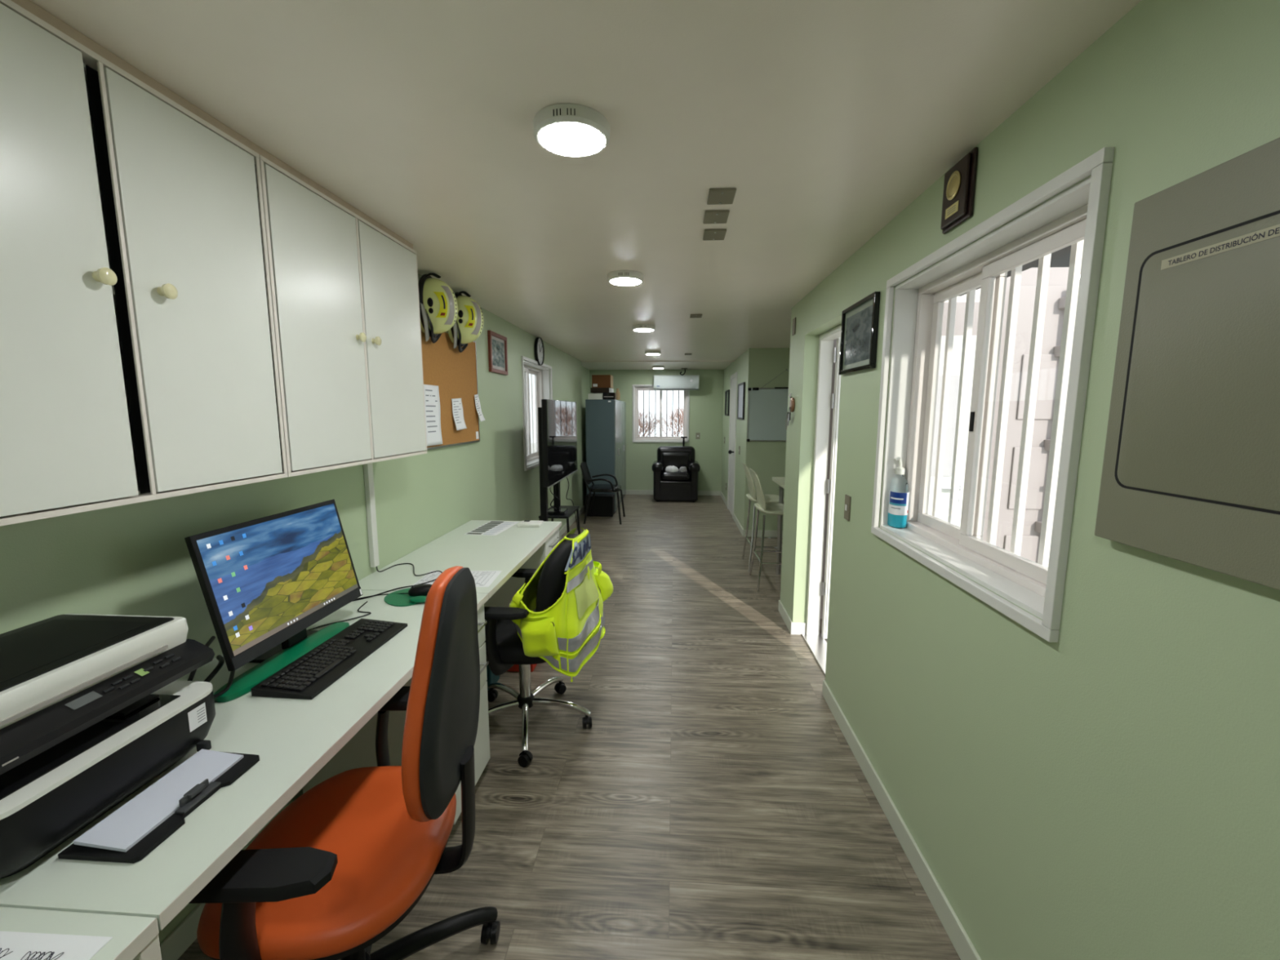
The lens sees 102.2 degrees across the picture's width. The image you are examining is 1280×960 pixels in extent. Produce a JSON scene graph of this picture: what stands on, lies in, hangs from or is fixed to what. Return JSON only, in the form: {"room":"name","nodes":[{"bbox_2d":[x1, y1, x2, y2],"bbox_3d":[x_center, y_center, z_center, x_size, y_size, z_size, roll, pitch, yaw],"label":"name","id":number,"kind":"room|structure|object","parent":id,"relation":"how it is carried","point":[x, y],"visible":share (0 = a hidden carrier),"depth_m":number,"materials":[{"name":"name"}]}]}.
{"room":"site office trailer","nodes":[
{"label":"site office trailer","id":0,"kind":"room"},
{"bbox_2d":[0,273,583,943],"bbox_3d":[-1.241,-0.032,3.172,0.170,2.220,9.120,1,8,4],"label":"wall","id":1,"kind":"structure","parent":0,"point":[132,559],"depth_m":1.80,"materials":[{"name":"green paint"}]},
{"bbox_2d":[0,0,287,526],"bbox_3d":[-1.161,-0.395,1.065,0.252,0.887,0.817,1,8,4],"label":"upper cabinet","id":2,"kind":"object","parent":1,"relation":"attached to","point":[136,361],"visible":1,"depth_m":1.06,"materials":[{"name":"white laminate"}]},
{"bbox_2d":[10,0,413,248],"bbox_3d":[-1.154,-0.894,1.348,0.203,0.026,1.850,1,8,4],"label":"trim","id":3,"kind":"structure","parent":1,"relation":"attached to","point":[28,5],"depth_m":1.18,"materials":[{"name":"white wood"}]},
{"bbox_2d":[253,154,426,476],"bbox_3d":[-1.106,-0.506,1.899,0.252,0.887,0.865,1,8,4],"label":"upper cabinet","id":4,"kind":"object","parent":1,"relation":"attached to","point":[344,291],"visible":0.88,"depth_m":1.74,"materials":[{"name":"white laminate"}]},
{"bbox_2d":[363,462,379,567],"bbox_3d":[-1.202,0.142,2.308,0.022,0.504,0.040,1,8,4],"label":"cable trunking","id":5,"kind":"object","parent":1,"relation":"attached to","point":[367,468],"visible":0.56,"depth_m":2.30,"materials":[{"name":"white paint"}]},
{"bbox_2d":[417,272,457,343],"bbox_3d":[-1.068,-0.909,2.740,0.193,0.352,0.236,1,8,4],"label":"helmet","id":6,"kind":"object","parent":1,"relation":"hanging from","point":[438,306],"visible":1,"depth_m":2.67,"materials":[{"name":"yellow plastic"}]},
{"bbox_2d":[420,329,479,449],"bbox_3d":[-1.153,-0.524,2.966,0.020,0.675,1.133,1,8,4],"label":"cork board","id":7,"kind":"object","parent":1,"relation":"attached to","point":[455,373],"visible":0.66,"depth_m":3.12,"materials":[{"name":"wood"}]},
{"bbox_2d":[423,384,442,446],"bbox_3d":[-1.148,-0.358,2.860,0.009,0.330,0.190,1,8,4],"label":"notice sheet","id":8,"kind":"object","parent":7,"relation":"attached to","point":[432,400],"visible":0.9,"depth_m":2.86,"materials":[{"name":"paper"}]},
{"bbox_2d":[451,398,466,430],"bbox_3d":[-1.118,-0.408,3.190,0.025,0.198,0.160,1,8,4],"label":"paper slip","id":9,"kind":"object","parent":7,"relation":"attached to","point":[457,407],"visible":1,"depth_m":3.19,"materials":[{"name":"grey paper"}]},
{"bbox_2d":[474,394,484,422],"bbox_3d":[-1.091,-0.491,3.511,0.035,0.188,0.101,1,8,4],"label":"paper slip","id":10,"kind":"object","parent":7,"relation":"attached to","point":[477,404],"visible":1,"depth_m":3.51,"materials":[{"name":"grey paper"}]},
{"bbox_2d":[447,290,484,352],"bbox_3d":[-1.043,-0.954,3.112,0.193,0.356,0.246,1,8,4],"label":"helmet","id":11,"kind":"object","parent":1,"relation":"hanging from","point":[468,326],"visible":0.97,"depth_m":3.05,"materials":[{"name":"yellow plastic"}]},
{"bbox_2d":[487,329,507,375],"bbox_3d":[-1.084,-0.965,3.947,0.022,0.295,0.380,1,8,4],"label":"wall picture","id":12,"kind":"object","parent":1,"relation":"attached to","point":[497,343],"visible":1,"depth_m":3.93,"materials":[{"name":"brown wood"}]},
{"bbox_2d":[520,355,552,471],"bbox_3d":[-1.089,-0.663,5.181,0.178,1.026,1.096,1,8,4],"label":"window","id":13,"kind":"structure","parent":1,"relation":"in","point":[543,390],"depth_m":5.24,"materials":[{"name":"white metal"}]},
{"bbox_2d":[528,373,533,453],"bbox_3d":[-1.216,-0.672,5.208,0.014,1.150,1.086,1,8,4],"label":"window pane","id":14,"kind":"object","parent":13,"relation":"in","point":[531,374],"visible":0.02,"depth_m":5.66,"materials":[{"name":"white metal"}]},
{"bbox_2d":[533,337,544,365],"bbox_3d":[-0.998,-1.274,5.114,0.034,0.272,0.272,1,8,4],"label":"wall clock","id":15,"kind":"object","parent":1,"relation":"attached to","point":[539,350],"visible":0.99,"depth_m":5.09,"materials":[{"name":"black plastic"}]},
{"bbox_2d":[581,360,734,362],"bbox_3d":[0.155,-1.718,7.475,2.400,0.012,0.060,1,8,4],"label":"trim","id":16,"kind":"structure","parent":1,"relation":"attached to","point":[581,361],"depth_m":7.47,"materials":[{"name":"paint"}]},
{"bbox_2d":[177,494,960,959],"bbox_3d":[0.448,1.046,3.962,3.800,0.120,11.020,1,8,4],"label":"floor","id":17,"kind":"structure","parent":0,"point":[713,804],"depth_m":2.00,"materials":[{"name":"grey wood"}]},
{"bbox_2d":[0,906,161,959],"bbox_3d":[-1.041,1.077,0.346,0.616,0.770,0.961,1,8,4],"label":"desk","id":18,"kind":"object","parent":17,"relation":"on","point":[134,937],"visible":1,"depth_m":0.74,"materials":[{"name":"laminate"}]},
{"bbox_2d":[0,930,112,959],"bbox_3d":[-0.852,0.656,0.580,0.218,0.002,0.295,0,8,3],"label":"sheet","id":19,"kind":"object","parent":18,"relation":"on","point":[14,945],"visible":1,"depth_m":0.71,"materials":[{"name":"paper"}]},
{"bbox_2d":[0,590,489,930],"bbox_3d":[-0.957,0.924,1.489,0.632,0.770,1.346,1,8,4],"label":"desk","id":20,"kind":"object","parent":17,"relation":"on","point":[299,744],"visible":0.51,"depth_m":1.11,"materials":[{"name":"laminate"}]},
{"bbox_2d":[0,613,259,878],"bbox_3d":[-1.054,0.464,0.952,0.493,0.284,0.425,1,8,4],"label":"printer","id":21,"kind":"object","parent":20,"relation":"on","point":[94,708],"visible":1,"depth_m":0.93,"materials":[{"name":"black plastic"}]},
{"bbox_2d":[0,693,180,799],"bbox_3d":[-1.119,0.470,0.939,0.295,0.002,0.305,1,8,4],"label":"tray","id":22,"kind":"object","parent":21,"relation":"on","point":[37,769],"depth_m":0.92,"materials":[{"name":"plastic"}]},
{"bbox_2d":[57,751,259,863],"bbox_3d":[-0.876,0.600,0.971,0.138,0.008,0.263,1,8,4],"label":"tray","id":23,"kind":"object","parent":21,"relation":"on","point":[131,837],"depth_m":0.92,"materials":[{"name":"black plastic"}]},
{"bbox_2d":[187,635,235,698],"bbox_3d":[-1.109,0.496,1.314,0.114,0.124,0.203,1,8,4],"label":"cable","id":24,"kind":"object","parent":20,"relation":"on","point":[221,660],"visible":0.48,"depth_m":1.32,"materials":[{"name":"black plastic"}]},
{"bbox_2d":[184,498,362,671],"bbox_3d":[-1.093,0.312,1.572,0.160,0.421,0.548,1,8,4],"label":"monitor","id":25,"kind":"object","parent":20,"relation":"on","point":[264,581],"visible":0.88,"depth_m":1.49,"materials":[{"name":"black plastic"}]},
{"bbox_2d":[213,622,350,702],"bbox_3d":[-1.033,0.519,1.528,0.092,0.022,0.470,1,8,6],"label":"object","id":26,"kind":"object","parent":20,"relation":"on","point":[242,685],"visible":0.77,"depth_m":1.46,"materials":[{"name":"green rubber"}]},
{"bbox_2d":[250,618,407,699],"bbox_3d":[-0.897,0.515,1.544,0.165,0.026,0.455,1,8,5],"label":"keyboard","id":27,"kind":"object","parent":20,"relation":"on","point":[313,673],"visible":1,"depth_m":1.47,"materials":[{"name":"black plastic"}]},
{"bbox_2d":[384,587,426,606],"bbox_3d":[-0.894,0.451,2.041,0.224,0.021,0.210,1,8,4],"label":"mouse pad","id":28,"kind":"object","parent":20,"relation":"on","point":[394,598],"visible":0.7,"depth_m":1.99,"materials":[{"name":"green rubber"}]},
{"bbox_2d":[408,583,432,596],"bbox_3d":[-0.867,0.437,2.062,0.112,0.036,0.062,-2,8,-19],"label":"computer mouse","id":29,"kind":"object","parent":28,"relation":"on","point":[420,589],"visible":0.76,"depth_m":2.04,"materials":[{"name":"black plastic"}]},
{"bbox_2d":[188,565,500,959],"bbox_3d":[-0.728,0.771,1.226,0.677,1.144,0.692,0,8,-2],"label":"office chair","id":30,"kind":"object","parent":17,"relation":"on","point":[344,863],"visible":1,"depth_m":1.09,"materials":[{"name":"orange fabric"}]},
{"bbox_2d":[401,565,463,822],"bbox_3d":[-0.446,0.460,1.185,0.068,0.518,0.384,0,8,-2],"label":"backrest cushion","id":31,"kind":"object","parent":30,"relation":"on","point":[433,748],"depth_m":1.05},
{"bbox_2d":[485,922,493,938],"bbox_3d":[-0.426,1.260,1.468,0.014,0.052,0.058,0,8,-2],"label":"hood","id":32,"kind":"object","parent":30,"relation":"attached to","point":[489,926],"depth_m":1.45,"materials":[{"name":"black plastic"}]},
{"bbox_2d":[358,520,561,621],"bbox_3d":[-0.867,0.745,2.833,0.632,0.770,1.364,1,8,4],"label":"desk","id":33,"kind":"object","parent":17,"relation":"on","point":[514,548],"visible":0.34,"depth_m":2.71,"materials":[{"name":"laminate"}]},
{"bbox_2d":[353,563,442,600],"bbox_3d":[-1.044,0.422,2.211,0.327,0.037,0.527,1,8,4],"label":"cable","id":34,"kind":"object","parent":33,"relation":"on","point":[400,563],"visible":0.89,"depth_m":2.22,"materials":[{"name":"black plastic"}]},
{"bbox_2d":[413,570,502,586],"bbox_3d":[-0.796,0.432,2.264,0.325,0.001,0.220,0,8,0],"label":"printed form","id":35,"kind":"object","parent":33,"relation":"on","point":[482,578],"visible":0.44,"depth_m":2.28,"materials":[{"name":"paper"}]},
{"bbox_2d":[463,520,519,535],"bbox_3d":[-0.924,0.301,3.246,0.200,0.001,0.380,1,8,8],"label":"sheet","id":36,"kind":"object","parent":33,"relation":"on","point":[491,527],"visible":1,"depth_m":3.23,"materials":[{"name":"paper"}]},
{"bbox_2d":[517,520,543,527],"bbox_3d":[-0.703,0.280,3.320,0.140,0.024,0.120,1,8,4],"label":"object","id":37,"kind":"object","parent":33,"relation":"on","point":[525,523],"visible":1,"depth_m":3.28,"materials":[{"name":"plastic"}]},
{"bbox_2d":[485,664,499,691],"bbox_3d":[-0.877,1.011,2.842,0.200,0.239,0.200,1,8,4],"label":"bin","id":38,"kind":"object","parent":17,"relation":"on","point":[491,677],"visible":0.14,"depth_m":2.77,"materials":[{"name":"plastic"}]},
{"bbox_2d":[484,533,591,767],"bbox_3d":[-0.526,0.721,2.434,0.606,0.924,0.628,1,8,4],"label":"office chair","id":39,"kind":"object","parent":17,"relation":"on","point":[504,645],"visible":0.6,"depth_m":2.22,"materials":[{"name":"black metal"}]},
{"bbox_2d":[509,527,613,682],"bbox_3d":[-0.351,0.535,2.450,0.330,0.586,0.715,2,8,17],"label":"vest","id":40,"kind":"object","parent":39,"relation":"on","point":[566,634],"visible":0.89,"depth_m":2.24,"materials":[{"name":"yellow fabric"}]},
{"bbox_2d":[537,407,580,534],"bbox_3d":[-0.763,0.111,4.712,0.327,1.529,0.791,1,8,4],"label":"stand","id":41,"kind":"object","parent":17,"relation":"on","point":[544,516],"visible":0.33,"depth_m":4.39,"materials":[{"name":"black plastic"}]},
{"bbox_2d":[538,505,578,518],"bbox_3d":[-0.753,0.299,4.857,0.270,0.020,0.530,1,8,4],"label":"shelf","id":42,"kind":"object","parent":41,"relation":"attached to","point":[571,509],"depth_m":4.78,"materials":[{"name":"black glass"}]},
{"bbox_2d":[541,399,577,488],"bbox_3d":[-0.727,-0.367,4.716,0.077,0.707,1.250,1,8,4],"label":"television","id":43,"kind":"object","parent":41,"relation":"attached to","point":[559,424],"visible":1,"depth_m":4.47,"materials":[{"name":"black plastic"}]},
{"bbox_2d":[585,493,614,516],"bbox_3d":[-0.578,0.362,7.478,0.400,0.299,0.220,1,8,4],"label":"crate","id":44,"kind":"object","parent":17,"relation":"on","point":[603,504],"visible":0.87,"depth_m":7.37,"materials":[{"name":"plastic"}]},
{"bbox_2d":[580,462,625,524],"bbox_3d":[-0.507,0.158,7.051,0.562,0.801,0.544,1,8,4],"label":"chair","id":45,"kind":"object","parent":17,"relation":"on","point":[611,487],"visible":1,"depth_m":6.89,"materials":[{"name":"black metal"}]},
{"bbox_2d":[585,399,621,511],"bbox_3d":[-0.541,-0.390,7.960,0.445,1.664,0.822,1,8,4],"label":"locker","id":46,"kind":"object","parent":17,"relation":"on","point":[602,416],"visible":0.88,"depth_m":7.54,"materials":[{"name":"metal"}]},
{"bbox_2d":[602,392,615,399],"bbox_3d":[-0.443,-1.234,7.609,0.170,0.100,0.322,1,8,4],"label":"case","id":47,"kind":"object","parent":46,"relation":"on","point":[605,395],"visible":0.69,"depth_m":7.45,"materials":[{"name":"black plastic"}]},
{"bbox_2d":[590,387,613,393],"bbox_3d":[-0.558,-1.328,7.660,0.300,0.070,0.330,1,8,4],"label":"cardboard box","id":48,"kind":"object","parent":47,"relation":"on","point":[594,390],"visible":0.86,"depth_m":7.50,"materials":[{"name":"paper"}]},
{"bbox_2d":[591,374,613,388],"bbox_3d":[-0.551,-1.454,7.637,0.275,0.183,0.302,1,8,4],"label":"cardboard box","id":49,"kind":"object","parent":48,"relation":"on","point":[597,380],"visible":0.88,"depth_m":7.49,"materials":[{"name":"cardboard"}]},
{"bbox_2d":[620,400,626,497],"bbox_3d":[-0.487,-0.499,8.775,0.445,1.664,0.815,1,8,4],"label":"locker","id":50,"kind":"object","parent":17,"relation":"on","point":[623,403],"visible":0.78,"depth_m":8.75,"materials":[{"name":"grey metal"}]},
{"bbox_2d":[651,445,700,502],"bbox_3d":[0.612,-0.117,8.821,0.800,0.899,0.680,1,8,4],"label":"armchair","id":51,"kind":"object","parent":17,"relation":"on","point":[667,486],"visible":0.98,"depth_m":8.55,"materials":[{"name":"black leather"}]},
{"bbox_2d":[661,469,690,480],"bbox_3d":[0.605,-0.084,8.724,0.480,0.140,0.480,1,8,4],"label":"seat cushion","id":52,"kind":"object","parent":51,"relation":"on","point":[665,476],"depth_m":8.50,"materials":[{"name":"black leather"}]},
{"bbox_2d":[661,452,690,470],"bbox_3d":[0.618,-0.326,8.878,0.500,0.300,0.110,1,8,4],"label":"cushion","id":53,"kind":"object","parent":51,"relation":"on","point":[678,460],"depth_m":8.82,"materials":[{"name":"black leather"}]},
{"bbox_2d":[741,462,784,572],"bbox_3d":[1.198,0.338,4.990,0.445,1.011,0.452,1,8,4],"label":"bar stool","id":54,"kind":"object","parent":17,"relation":"on","point":[769,499],"visible":0.72,"depth_m":4.87,"materials":[{"name":"plastic"}]},
{"bbox_2d":[749,468,783,591],"bbox_3d":[1.163,0.407,4.476,0.445,1.011,0.452,1,8,4],"label":"bar stool","id":55,"kind":"object","parent":17,"relation":"on","point":[768,508],"visible":0.7,"depth_m":4.34,"materials":[{"name":"plastic"}]},
{"bbox_2d":[772,476,785,574],"bbox_3d":[1.663,0.473,4.411,0.945,0.899,0.780,1,8,4],"label":"table","id":56,"kind":"object","parent":17,"relation":"on","point":[780,481],"visible":0.23,"depth_m":4.73,"materials":[{"name":"plastic"}]},
{"bbox_2d":[30,0,1141,369],"bbox_3d":[0.452,-1.264,3.654,3.800,0.100,11.020,1,8,4],"label":"ceiling","id":57,"kind":"structure","parent":0,"point":[826,120],"depth_m":1.28,"materials":[{"name":"paint"}]},
{"bbox_2d":[533,103,609,157],"bbox_3d":[-0.174,-0.882,1.314,0.194,0.039,0.194,1,8,4],"label":"ceiling light","id":58,"kind":"object","parent":57,"relation":"in","point":[566,130],"visible":1,"depth_m":1.27,"materials":[{"name":"white paint"}]},
{"bbox_2d":[539,122,604,156],"bbox_3d":[-0.174,-0.867,1.317,0.163,0.009,0.163,1,8,4],"label":"diffuser","id":59,"kind":"object","parent":58,"relation":"attached to","point":[562,139],"depth_m":1.30,"materials":[{"name":"white plastic"}]},
{"bbox_2d":[607,270,643,285],"bbox_3d":[-0.078,-1.074,2.753,0.194,0.039,0.194,1,8,4],"label":"recessed light","id":60,"kind":"object","parent":57,"relation":"in","point":[620,277],"visible":1,"depth_m":2.69,"materials":[{"name":"white paint"}]},
{"bbox_2d":[609,277,640,285],"bbox_3d":[-0.078,-1.059,2.756,0.163,0.009,0.163,1,8,4],"label":"diffuser","id":61,"kind":"object","parent":60,"relation":"attached to","point":[615,281],"depth_m":2.73,"materials":[{"name":"white plastic"}]},
{"bbox_2d":[632,324,654,332],"bbox_3d":[0.032,-1.293,4.395,0.194,0.039,0.194,1,8,4],"label":"recessed light","id":62,"kind":"object","parent":57,"relation":"in","point":[637,327],"visible":1,"depth_m":4.33,"materials":[{"name":"white paint"}]},
{"bbox_2d":[702,228,726,240],"bbox_3d":[0.305,-1.002,2.111,0.088,0.010,0.115,1,8,4],"label":"ceiling plate","id":63,"kind":"object","parent":57,"relation":"attached to","point":[708,234],"visible":1,"depth_m":2.10,"materials":[{"name":"metal"}]},
{"bbox_2d":[703,209,729,223],"bbox_3d":[0.283,-0.976,1.919,0.088,0.010,0.115,1,8,4],"label":"ceiling plate","id":64,"kind":"object","parent":57,"relation":"attached to","point":[710,216],"visible":1,"depth_m":1.90,"materials":[{"name":"metal"}]},
{"bbox_2d":[706,187,736,204],"bbox_3d":[0.274,-0.952,1.735,0.088,0.010,0.115,1,8,4],"label":"ceiling plate","id":65,"kind":"object","parent":57,"relation":"attached to","point":[716,196],"visible":1,"depth_m":1.72,"materials":[{"name":"metal"}]},
{"bbox_2d":[581,365,590,501],"bbox_3d":[-0.987,-0.740,8.480,0.090,2.220,1.600,1,8,4],"label":"wall","id":66,"kind":"structure","parent":0,"point":[585,372],"depth_m":8.66,"materials":[{"name":"green paint"}]},
{"bbox_2d":[590,369,724,490],"bbox_3d":[0.303,-0.842,9.260,2.560,2.220,0.140,1,8,4],"label":"wall","id":67,"kind":"structure","parent":0,"point":[706,403],"depth_m":9.14,"materials":[{"name":"green paint"}]},
{"bbox_2d":[632,384,689,442],"bbox_3d":[0.372,-1.181,9.191,1.006,1.016,0.138,1,8,4],"label":"window","id":68,"kind":"structure","parent":67,"relation":"in","point":[636,388],"depth_m":9.19,"materials":[{"name":"white metal"}]},
{"bbox_2d":[625,489,720,495],"bbox_3d":[0.351,0.227,9.323,2.210,0.085,0.012,1,8,4],"label":"baseboard","id":69,"kind":"structure","parent":67,"relation":"attached to","point":[628,491],"depth_m":9.33,"materials":[{"name":"paint"}]},
{"bbox_2d":[653,375,698,390],"bbox_3d":[0.630,-1.686,8.952,0.773,0.247,0.202,1,8,4],"label":"air conditioner","id":70,"kind":"object","parent":67,"relation":"attached to","point":[660,382],"visible":1,"depth_m":8.86,"materials":[{"name":"plastic"}]},
{"bbox_2d":[720,347,759,529],"bbox_3d":[1.414,-0.617,7.593,0.120,2.220,3.070,1,8,4],"label":"wall","id":71,"kind":"structure","parent":0,"point":[747,365],"depth_m":6.44,"materials":[{"name":"green paint"}]},
{"bbox_2d":[727,372,737,518],"bbox_3d":[1.310,-0.512,7.518,0.096,2.030,0.780,1,8,4],"label":"door","id":72,"kind":"structure","parent":71,"relation":"in","point":[733,387],"depth_m":7.48,"materials":[{"name":"white paint"}]},
{"bbox_2d":[737,382,745,419],"bbox_3d":[1.277,-0.994,6.521,0.022,0.450,0.570,1,8,4],"label":"wall picture","id":73,"kind":"object","parent":71,"relation":"attached to","point":[741,387],"visible":1,"depth_m":6.47,"materials":[{"name":"black plastic"}]},
{"bbox_2d":[754,347,790,530],"bbox_3d":[1.940,-0.416,6.094,1.130,2.220,0.120,1,8,4],"label":"wall","id":74,"kind":"structure","parent":0,"point":[771,456],"depth_m":6.07,"materials":[{"name":"green paint"}]},
{"bbox_2d":[743,529,782,537],"bbox_3d":[1.825,0.649,6.177,1.150,0.085,0.012,1,8,4],"label":"baseboard","id":75,"kind":"structure","parent":74,"relation":"attached to","point":[767,533],"depth_m":6.19,"materials":[{"name":"paint"}]},
{"bbox_2d":[746,368,788,441],"bbox_3d":[1.714,-0.859,5.973,0.925,0.833,0.030,1,8,4],"label":"whiteboard","id":76,"kind":"object","parent":74,"relation":"attached to","point":[767,407],"visible":0.52,"depth_m":6.00,"materials":[{"name":"metal"}]},
{"bbox_2d":[819,302,979,618],"bbox_3d":[1.786,-0.092,3.660,1.115,2.220,0.140,1,8,4],"label":"wall","id":77,"kind":"structure","parent":0,"point":[961,306],"depth_m":3.51,"materials":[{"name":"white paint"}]},
{"bbox_2d":[780,0,1279,959],"bbox_3d":[0.974,0.243,1.140,0.170,2.220,5.320,1,8,4],"label":"wall","id":78,"kind":"structure","parent":0,"point":[1109,789],"depth_m":1.01,"materials":[{"name":"green paint"}]},
{"bbox_2d":[777,600,791,632],"bbox_3d":[1.043,0.977,3.711,0.012,0.085,0.420,1,8,4],"label":"baseboard","id":79,"kind":"structure","parent":78,"relation":"attached to","point":[782,611],"depth_m":3.69,"materials":[{"name":"paint"}]},
{"bbox_2d":[785,393,795,430],"bbox_3d":[1.035,-0.468,3.555,0.036,0.255,0.112,1,8,4],"label":"hanger","id":80,"kind":"object","parent":78,"relation":"attached to","point":[792,404],"visible":1,"depth_m":3.53,"materials":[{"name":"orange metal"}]},
{"bbox_2d":[790,622,805,635],"bbox_3d":[1.071,1.006,3.494,0.097,0.085,0.012,1,8,4],"label":"baseboard","id":81,"kind":"object","parent":78,"relation":"attached to","point":[797,628],"visible":1,"depth_m":3.49,"materials":[{"name":"white paint"}]},
{"bbox_2d":[801,633,826,675],"bbox_3d":[1.135,1.092,3.123,0.130,0.012,0.758,1,8,4],"label":"threshold","id":82,"kind":"object","parent":78,"relation":"attached to","point":[816,644],"depth_m":3.28,"materials":[{"name":"metal"}]},
{"bbox_2d":[805,324,841,635],"bbox_3d":[1.140,0.120,2.993,0.082,1.974,0.758,1,8,4],"label":"door","id":83,"kind":"structure","parent":78,"relation":"in","point":[824,361],"depth_m":3.33,"materials":[{"name":"white paint"}]},
{"bbox_2d":[844,494,851,520],"bbox_3d":[0.966,0.129,2.410,0.012,0.115,0.065,1,8,4],"label":"wall switch","id":84,"kind":"object","parent":78,"relation":"attached to","point":[847,499],"visible":1,"depth_m":2.40,"materials":[{"name":"white paint"}]},
{"bbox_2d":[839,291,879,374],"bbox_3d":[0.961,-0.630,2.278,0.022,0.300,0.410,1,8,4],"label":"wall picture","id":85,"kind":"object","parent":78,"relation":"attached to","point":[860,321],"visible":1,"depth_m":2.24},
{"bbox_2d":[822,680,981,959],"bbox_3d":[0.842,1.378,0.704,0.012,0.085,4.140,1,8,4],"label":"baseboard","id":86,"kind":"structure","parent":78,"relation":"attached to","point":[961,941],"depth_m":1.74,"materials":[{"name":"paint"}]},
{"bbox_2d":[932,297,956,518],"bbox_3d":[1.140,-0.258,1.918,0.020,0.805,0.056,1,8,4],"label":"bar","id":87,"kind":"object","parent":78,"relation":"in","point":[952,302],"depth_m":1.93,"materials":[{"name":"white metal"}]},
{"bbox_2d":[940,146,977,234],"bbox_3d":[0.908,-0.824,1.481,0.028,0.180,0.150,1,8,4],"label":"plaque","id":88,"kind":"object","parent":78,"relation":"attached to","point":[959,184],"visible":1,"depth_m":1.45,"materials":[{"name":"brown wood"}]},
{"bbox_2d":[947,288,975,524],"bbox_3d":[1.132,-0.242,1.802,0.020,0.806,0.054,1,8,4],"label":"bar","id":89,"kind":"object","parent":78,"relation":"in","point":[970,302],"depth_m":1.81,"materials":[{"name":"white metal"}]},
{"bbox_2d":[871,146,1114,642],"bbox_3d":[0.989,-0.204,1.519,0.178,0.977,1.003,1,8,4],"label":"window","id":90,"kind":"structure","parent":78,"relation":"in","point":[1078,213],"depth_m":1.53,"materials":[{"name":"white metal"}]},
{"bbox_2d":[887,456,909,528],"bbox_3d":[1.003,0.045,2.003,0.063,0.273,0.092,1,8,4],"label":"sanitizer bottle","id":91,"kind":"object","parent":90,"relation":"on","point":[899,494],"visible":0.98,"depth_m":1.98,"materials":[{"name":"clear plastic"}]},
{"bbox_2d":[986,266,1022,545],"bbox_3d":[1.117,-0.211,1.571,0.020,0.832,0.050,1,8,4],"label":"bar","id":92,"kind":"object","parent":78,"relation":"in","point":[1015,275],"depth_m":1.58,"materials":[{"name":"white metal"}]},
{"bbox_2d":[958,244,1071,296],"bbox_3d":[1.557,-1.048,2.069,0.844,0.065,2.575,1,8,4],"label":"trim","id":93,"kind":"structure","parent":78,"relation":"attached to","point":[1064,251],"depth_m":2.52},
{"bbox_2d":[1009,253,1051,555],"bbox_3d":[1.109,-0.196,1.456,0.020,0.832,0.047,1,8,4],"label":"bar","id":94,"kind":"object","parent":78,"relation":"in","point":[1043,270],"depth_m":1.46,"materials":[{"name":"white metal"}]},
{"bbox_2d":[1037,240,1084,567],"bbox_3d":[1.102,-0.181,1.342,0.020,0.832,0.041,1,8,4],"label":"bar","id":95,"kind":"object","parent":78,"relation":"in","point":[1069,314],"depth_m":1.35,"materials":[{"name":"white metal"}]},
{"bbox_2d":[1094,137,1279,590],"bbox_3d":[0.842,-0.145,0.612,0.031,0.588,0.640,1,8,4],"label":"panel","id":96,"kind":"object","parent":78,"relation":"attached to","point":[1191,468],"visible":1,"depth_m":0.77,"materials":[{"name":"grey metal"}]},
{"label":"outside","id":97,"kind":"structure","parent":0,"visible":0},
{"bbox_2d":[530,443,826,642],"bbox_3d":[0.524,0.645,8.139,28.000,0.170,36.000,1,8,4],"label":"paved ground","id":98,"kind":"structure","parent":97,"point":[535,444],"depth_m":22.55,"materials":[{"name":"grey concrete"}]},
{"bbox_2d":[638,408,683,436],"bbox_3d":[-0.135,-0.662,10.875,2.174,1.700,1.595,3,8,21],"label":"bare shrub","id":99,"kind":"object","parent":98,"relation":"on","point":[640,424],"visible":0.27,"depth_m":10.76,"materials":[{"name":"plant"}]},
{"bbox_2d":[655,405,683,436],"bbox_3d":[1.281,-0.941,12.582,1.640,1.807,2.015,8,11,44],"label":"bare shrub","id":100,"kind":"object","parent":98,"relation":"on","point":[681,423],"visible":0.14,"depth_m":12.38,"materials":[{"name":"plant"}]},
{"bbox_2d":[822,335,976,638],"bbox_3d":[1.627,0.092,3.246,0.864,1.945,0.099,1,8,4],"label":"door","id":101,"kind":"structure","parent":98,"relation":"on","point":[957,340],"depth_m":3.20,"materials":[{"name":"white paint"}]},
{"bbox_2d":[982,266,1069,563],"bbox_3d":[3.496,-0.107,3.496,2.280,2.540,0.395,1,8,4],"label":"shipping container","id":102,"kind":"object","parent":98,"relation":"on","point":[1058,276],"visible":0.09,"depth_m":3.39,"materials":[{"name":"white metal"}]},
{"bbox_2d":[1032,252,1071,267],"bbox_3d":[3.791,-1.776,4.819,3.100,0.060,3.500,1,8,4],"label":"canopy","id":103,"kind":"object","parent":102,"relation":"on","point":[1063,260],"visible":0.02,"depth_m":3.81,"materials":[{"name":"grey metal"}]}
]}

